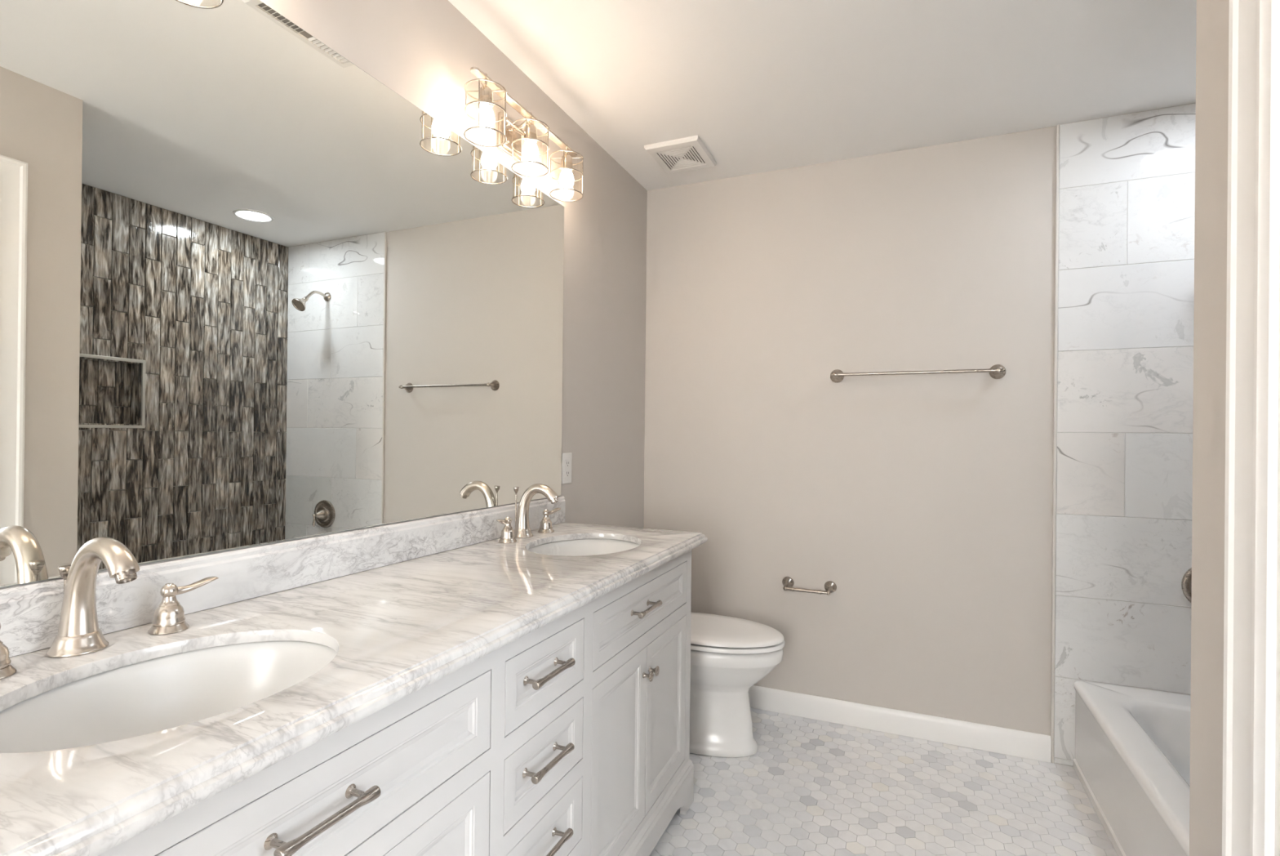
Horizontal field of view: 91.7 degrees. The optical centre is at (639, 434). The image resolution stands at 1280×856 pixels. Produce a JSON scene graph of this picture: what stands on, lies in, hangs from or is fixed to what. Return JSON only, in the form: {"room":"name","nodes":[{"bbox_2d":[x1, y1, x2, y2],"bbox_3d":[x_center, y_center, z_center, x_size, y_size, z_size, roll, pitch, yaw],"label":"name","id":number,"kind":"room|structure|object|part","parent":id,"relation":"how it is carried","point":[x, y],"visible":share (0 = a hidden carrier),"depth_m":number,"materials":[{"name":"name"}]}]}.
{"room":"bathroom","nodes":[
{"label":"bathroom","id":0,"kind":"room"},
{"bbox_2d":[0,0,647,587],"bbox_3d":[-1.019,0.003,0.783,0.120,2.440,5.240,1,0,23],"label":"wall","id":1,"kind":"structure","parent":0,"point":[425,51],"depth_m":2.41,"materials":[{"name":"beige paint"}]},
{"bbox_2d":[0,0,564,587],"bbox_3d":[-0.655,-0.317,1.463,0.006,1.076,1.852,1,0,23],"label":"mirror","id":2,"kind":"object","parent":1,"relation":"attached to","point":[253,292],"visible":1,"depth_m":1.19,"materials":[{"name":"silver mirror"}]},
{"bbox_2d":[0,495,565,657],"bbox_3d":[-0.654,0.271,1.461,0.020,0.096,1.858,1,0,23],"label":"backsplash","id":3,"kind":"structure","parent":1,"relation":"attached to","point":[30,613],"depth_m":1.20,"materials":[{"name":"stone"}]},
{"bbox_2d":[463,66,583,201],"bbox_3d":[-0.358,-0.927,1.967,0.143,0.180,0.576,1,0,23],"label":"vanity light","id":4,"kind":"object","parent":1,"relation":"attached to","point":[509,134],"visible":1,"depth_m":1.94,"materials":[{"name":"clear glass"}]},
{"bbox_3d":[-0.436,-0.895,1.753,0.052,0.066,0.052,1,0,23],"label":"bulb","id":5,"kind":"part","parent":4,"relation":"part of","materials":[{"name":"white glass"}]},
{"bbox_2d":[480,73,493,108],"bbox_3d":[-0.435,-0.972,1.753,0.041,0.093,0.041,1,0,23],"label":"socket","id":6,"kind":"object","parent":4,"relation":"attached to","point":[486,92],"depth_m":1.74,"materials":[{"name":"silver metal"}]},
{"bbox_3d":[-0.375,-0.984,1.975,0.070,0.042,0.150,1,0,23],"label":"arm","id":7,"kind":"part","parent":4,"relation":"part of","materials":[{"name":"silver metal"}]},
{"bbox_3d":[-0.346,-0.894,1.962,0.052,0.066,0.052,1,0,23],"label":"bulb","id":8,"kind":"part","parent":4,"relation":"part of","materials":[{"name":"white glass"}]},
{"bbox_2d":[524,111,537,142],"bbox_3d":[-0.345,-0.970,1.962,0.041,0.093,0.041,1,0,23],"label":"socket","id":9,"kind":"object","parent":4,"relation":"attached to","point":[531,131],"depth_m":1.95,"materials":[{"name":"silver metal"}]},
{"bbox_2d":[560,143,572,171],"bbox_3d":[-0.256,-0.969,2.171,0.041,0.093,0.041,1,0,23],"label":"socket","id":10,"kind":"object","parent":4,"relation":"attached to","point":[567,157],"depth_m":2.15,"materials":[{"name":"silver metal"}]},
{"bbox_3d":[-0.257,-0.892,2.171,0.052,0.066,0.052,1,0,23],"label":"bulb","id":11,"kind":"part","parent":4,"relation":"part of","materials":[{"name":"white glass"}]},
{"bbox_2d":[561,452,572,484],"bbox_3d":[-0.277,0.127,2.352,0.007,0.116,0.071,1,0,23],"label":"wall outlet","id":12,"kind":"object","parent":1,"relation":"attached to","point":[566,458],"visible":1,"depth_m":2.35,"materials":[{"name":"white plastic"}]},
{"bbox_2d":[564,458,569,476],"bbox_3d":[-0.274,0.127,2.351,0.002,0.067,0.033,1,0,23],"label":"socket","id":13,"kind":"object","parent":12,"relation":"attached to","point":[566,460],"depth_m":2.35,"materials":[{"name":"white plastic"}]},
{"bbox_2d":[448,0,1196,190],"bbox_3d":[0.717,-1.261,0.046,3.870,0.120,5.240,1,0,23],"label":"ceiling","id":14,"kind":"structure","parent":0,"point":[765,86],"depth_m":2.02,"materials":[{"name":"paint"}]},
{"bbox_2d":[644,134,716,173],"bbox_3d":[0.177,-1.190,2.657,0.234,0.020,0.266,1,0,23],"label":"exhaust fan","id":15,"kind":"object","parent":14,"relation":"attached to","point":[690,153],"visible":1,"depth_m":2.63,"materials":[{"name":"white plastic"}]},
{"bbox_2d":[649,707,1117,855],"bbox_3d":[0.690,1.299,0.040,3.870,0.120,5.240,1,0,23],"label":"floor","id":16,"kind":"structure","parent":0,"point":[810,787],"depth_m":2.10,"materials":[{"name":"tile"}]},
{"bbox_2d":[97,549,693,855],"bbox_3d":[-0.413,0.793,1.357,0.550,0.874,1.838,1,0,23],"label":"vanity cabinet","id":17,"kind":"object","parent":16,"relation":"on","point":[571,736],"visible":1,"depth_m":1.15,"materials":[{"name":"white paint"}]},
{"bbox_3d":[-0.388,0.472,0.764,0.041,0.018,0.142,1,0,23],"label":"drawer pull","id":18,"kind":"part","parent":17,"relation":"part of","materials":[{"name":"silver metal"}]},
{"bbox_3d":[-0.401,0.477,0.781,0.018,0.135,0.667,1,0,23],"label":"drawer","id":19,"kind":"part","parent":17,"relation":"part of","materials":[{"name":"white paint"}]},
{"bbox_2d":[0,522,707,855],"bbox_3d":[-0.402,0.339,1.353,0.569,0.034,1.884,1,0,23],"label":"countertop","id":20,"kind":"structure","parent":17,"relation":"on","point":[394,630],"depth_m":0.89,"materials":[{"name":"stone"}]},
{"bbox_2d":[0,536,218,679],"bbox_3d":[-0.781,0.232,0.899,0.163,0.170,0.353,1,0,23],"label":"widespread faucet","id":21,"kind":"object","parent":20,"relation":"on","point":[79,633],"visible":1,"depth_m":0.90,"materials":[{"name":"silver metal"}]},
{"bbox_3d":[-0.851,0.287,0.810,0.054,0.058,0.054,1,0,23],"label":"valve handle","id":22,"kind":"part","parent":21,"relation":"part of","materials":[{"name":"silver metal"}]},
{"bbox_3d":[-0.848,0.255,0.917,0.018,0.124,0.018,1,0,23],"label":"lift rod","id":23,"kind":"part","parent":21,"relation":"part of","materials":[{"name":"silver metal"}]},
{"bbox_3d":[-0.782,0.232,0.895,0.163,0.170,0.069,1,0,23],"label":"spout","id":24,"kind":"part","parent":21,"relation":"part of","materials":[{"name":"silver metal"}]},
{"bbox_3d":[-0.765,0.288,1.010,0.054,0.058,0.054,1,0,23],"label":"valve handle","id":25,"kind":"part","parent":21,"relation":"part of","materials":[{"name":"silver metal"}]},
{"bbox_3d":[-0.749,0.254,1.034,0.024,0.023,0.082,1,0,34],"label":"lever","id":26,"kind":"part","parent":21,"relation":"part of","materials":[{"name":"silver metal"}]},
{"bbox_2d":[0,640,337,752],"bbox_3d":[-0.609,0.419,0.822,0.365,0.160,0.459,1,0,23],"label":"undermount sink","id":27,"kind":"object","parent":20,"relation":"in","point":[158,694],"visible":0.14,"depth_m":0.93,"materials":[{"name":"ceramic"}]},
{"bbox_2d":[496,483,560,542],"bbox_3d":[-0.329,0.239,1.961,0.163,0.170,0.353,1,0,23],"label":"widespread faucet","id":28,"kind":"object","parent":20,"relation":"on","point":[522,530],"visible":1,"depth_m":1.96,"materials":[{"name":"silver metal"}]},
{"bbox_3d":[-0.405,0.259,1.845,0.024,0.023,0.082,1,0,13],"label":"lever","id":29,"kind":"part","parent":28,"relation":"part of","materials":[{"name":"silver metal"}]},
{"bbox_3d":[-0.399,0.294,1.873,0.054,0.058,0.054,1,0,23],"label":"valve handle","id":30,"kind":"part","parent":28,"relation":"part of","materials":[{"name":"silver metal"}]},
{"bbox_3d":[-0.396,0.245,1.980,0.018,0.158,0.018,1,0,23],"label":"lift rod","id":31,"kind":"part","parent":28,"relation":"part of","materials":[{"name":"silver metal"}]},
{"bbox_3d":[-0.330,0.239,1.958,0.163,0.170,0.069,1,0,23],"label":"spout","id":32,"kind":"part","parent":28,"relation":"part of","materials":[{"name":"silver metal"}]},
{"bbox_3d":[-0.313,0.295,2.072,0.054,0.058,0.054,1,0,23],"label":"valve handle","id":33,"kind":"part","parent":28,"relation":"part of","materials":[{"name":"silver metal"}]},
{"bbox_3d":[-0.297,0.261,2.097,0.024,0.023,0.082,1,0,34],"label":"lever","id":34,"kind":"part","parent":28,"relation":"part of","materials":[{"name":"silver metal"}]},
{"bbox_2d":[527,538,639,555],"bbox_3d":[-0.166,0.426,1.867,0.365,0.160,0.459,1,0,23],"label":"undermount sink","id":35,"kind":"object","parent":20,"relation":"in","point":[578,547],"visible":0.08,"depth_m":2.04,"materials":[{"name":"ceramic"}]},
{"bbox_3d":[-0.338,0.825,0.935,0.018,0.475,0.332,1,0,23],"label":"cabinet door","id":36,"kind":"part","parent":17,"relation":"part of","materials":[{"name":"white paint"}]},
{"bbox_3d":[-0.195,0.658,1.264,0.018,0.135,0.296,1,0,23],"label":"drawer","id":37,"kind":"part","parent":17,"relation":"part of","materials":[{"name":"white paint"}]},
{"bbox_3d":[-0.197,0.837,1.264,0.018,0.137,0.296,1,0,23],"label":"drawer","id":38,"kind":"part","parent":17,"relation":"part of","materials":[{"name":"white paint"}]},
{"bbox_3d":[-0.193,0.480,1.264,0.018,0.135,0.296,1,0,23],"label":"drawer","id":39,"kind":"part","parent":17,"relation":"part of","materials":[{"name":"white paint"}]},
{"bbox_3d":[-0.183,0.654,1.245,0.041,0.018,0.142,1,0,23],"label":"drawer pull","id":40,"kind":"part","parent":17,"relation":"part of","materials":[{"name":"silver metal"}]},
{"bbox_3d":[-0.181,0.476,1.245,0.041,0.018,0.142,1,0,23],"label":"drawer pull","id":41,"kind":"part","parent":17,"relation":"part of","materials":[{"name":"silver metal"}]},
{"bbox_3d":[-0.185,0.833,1.244,0.041,0.018,0.142,1,0,23],"label":"drawer pull","id":42,"kind":"part","parent":17,"relation":"part of","materials":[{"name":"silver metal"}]},
{"bbox_3d":[-0.056,0.829,1.592,0.018,0.475,0.324,1,0,23],"label":"cabinet door","id":43,"kind":"part","parent":17,"relation":"part of","materials":[{"name":"white paint"}]},
{"bbox_3d":[0.015,0.483,1.748,0.018,0.135,0.664,1,0,23],"label":"drawer","id":44,"kind":"part","parent":17,"relation":"part of","materials":[{"name":"white paint"}]},
{"bbox_3d":[0.018,0.478,1.709,0.041,0.018,0.142,1,0,23],"label":"drawer pull","id":45,"kind":"part","parent":17,"relation":"part of","materials":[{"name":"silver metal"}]},
{"bbox_3d":[0.022,0.666,1.714,0.028,0.028,0.028,1,0,23],"label":"knob","id":46,"kind":"part","parent":17,"relation":"part of","materials":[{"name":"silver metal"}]},
{"bbox_3d":[0.040,0.666,1.754,0.028,0.028,0.028,1,0,23],"label":"knob","id":47,"kind":"part","parent":17,"relation":"part of","materials":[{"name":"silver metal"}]},
{"bbox_3d":[-0.189,1.159,1.258,0.018,0.146,1.838,1,0,23],"label":"moulding","id":48,"kind":"part","parent":17,"relation":"part of","materials":[{"name":"white paint"}]},
{"bbox_3d":[0.076,0.831,1.899,0.018,0.475,0.336,1,0,23],"label":"cabinet door","id":49,"kind":"part","parent":17,"relation":"part of","materials":[{"name":"white paint"}]},
{"bbox_2d":[689,612,785,756],"bbox_3d":[0.209,0.854,2.535,0.753,0.771,0.432,1,0,23],"label":"toilet","id":50,"kind":"object","parent":16,"relation":"on","point":[729,655],"visible":0.45,"depth_m":2.40,"materials":[{"name":"white ceramic"}]},
{"bbox_3d":[0.299,0.791,2.497,0.552,0.042,0.372,1,0,23],"label":"seat lid","id":51,"kind":"part","parent":50,"relation":"part of","materials":[{"name":"white plastic"}]},
{"bbox_3d":[0.313,0.807,2.491,0.528,0.022,0.374,1,0,23],"label":"seat","id":52,"kind":"part","parent":50,"relation":"part of","materials":[{"name":"white plastic"}]},
{"bbox_2d":[1072,680,1191,855],"bbox_3d":[1.688,1.087,1.496,0.766,0.331,1.516,1,0,23],"label":"bathtub","id":53,"kind":"object","parent":16,"relation":"on","point":[1131,762],"visible":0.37,"depth_m":1.94,"materials":[{"name":"white ceramic"}]},
{"bbox_2d":[643,102,1195,766],"bbox_3d":[1.307,0.031,2.565,2.748,2.440,0.130,1,0,23],"label":"wall","id":54,"kind":"structure","parent":0,"point":[926,500],"depth_m":2.53,"materials":[{"name":"beige paint"}]},
{"bbox_2d":[782,576,836,595],"bbox_3d":[0.731,0.661,2.706,0.234,0.052,0.086,1,0,23],"label":"toilet paper holder","id":55,"kind":"object","parent":54,"relation":"attached to","point":[788,582],"visible":1,"depth_m":2.69,"materials":[{"name":"silver metal"}]},
{"bbox_3d":[0.648,0.660,2.742,0.052,0.052,0.084,1,0,23],"label":"post","id":56,"kind":"part","parent":55,"relation":"part of","materials":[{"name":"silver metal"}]},
{"bbox_3d":[0.815,0.662,2.671,0.052,0.052,0.084,1,0,23],"label":"post","id":57,"kind":"part","parent":55,"relation":"part of","materials":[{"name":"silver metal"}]},
{"bbox_2d":[748,684,1051,762],"bbox_3d":[0.789,1.196,2.712,1.702,0.098,0.014,1,0,23],"label":"baseboard","id":58,"kind":"structure","parent":54,"relation":"attached to","point":[1022,744],"depth_m":2.57,"materials":[{"name":"white paint"}]},
{"bbox_2d":[830,364,1005,382],"bbox_3d":[1.122,-0.252,2.546,0.667,0.059,0.072,1,0,23],"label":"towel bar","id":59,"kind":"object","parent":54,"relation":"attached to","point":[997,371],"visible":1,"depth_m":2.50,"materials":[{"name":"silver metal"}]},
{"bbox_3d":[0.843,-0.255,2.666,0.059,0.059,0.072,1,0,23],"label":"post","id":60,"kind":"part","parent":59,"relation":"part of","materials":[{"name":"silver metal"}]},
{"bbox_3d":[1.401,-0.249,2.426,0.059,0.059,0.072,1,0,23],"label":"post","id":61,"kind":"part","parent":59,"relation":"part of","materials":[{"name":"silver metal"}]},
{"bbox_2d":[1050,124,1059,762],"bbox_3d":[1.589,0.034,2.377,0.010,2.440,0.012,1,0,23],"label":"trim","id":62,"kind":"structure","parent":54,"relation":"attached to","point":[1057,154],"depth_m":2.37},
{"bbox_2d":[1181,567,1191,603],"bbox_3d":[1.997,0.535,2.146,0.174,0.174,0.088,1,0,23],"label":"shower valve","id":63,"kind":"object","parent":54,"relation":"attached to","point":[1186,583],"visible":0.06,"depth_m":2.20,"materials":[{"name":"silver metal"}]},
{"bbox_2d":[1189,0,1229,855],"bbox_3d":[0.268,0.013,-0.608,0.120,2.440,3.460,1,0,23],"label":"wall","id":64,"kind":"structure","parent":0,"point":[1212,15],"depth_m":0.95,"materials":[{"name":"beige paint"}]},
{"bbox_2d":[1222,0,1279,855],"bbox_3d":[0.677,0.169,0.372,0.141,2.142,1.019,1,0,23],"label":"door frame","id":65,"kind":"structure","parent":64,"relation":"in","point":[1251,796],"depth_m":0.80,"materials":[{"name":"white paint"}]}
]}

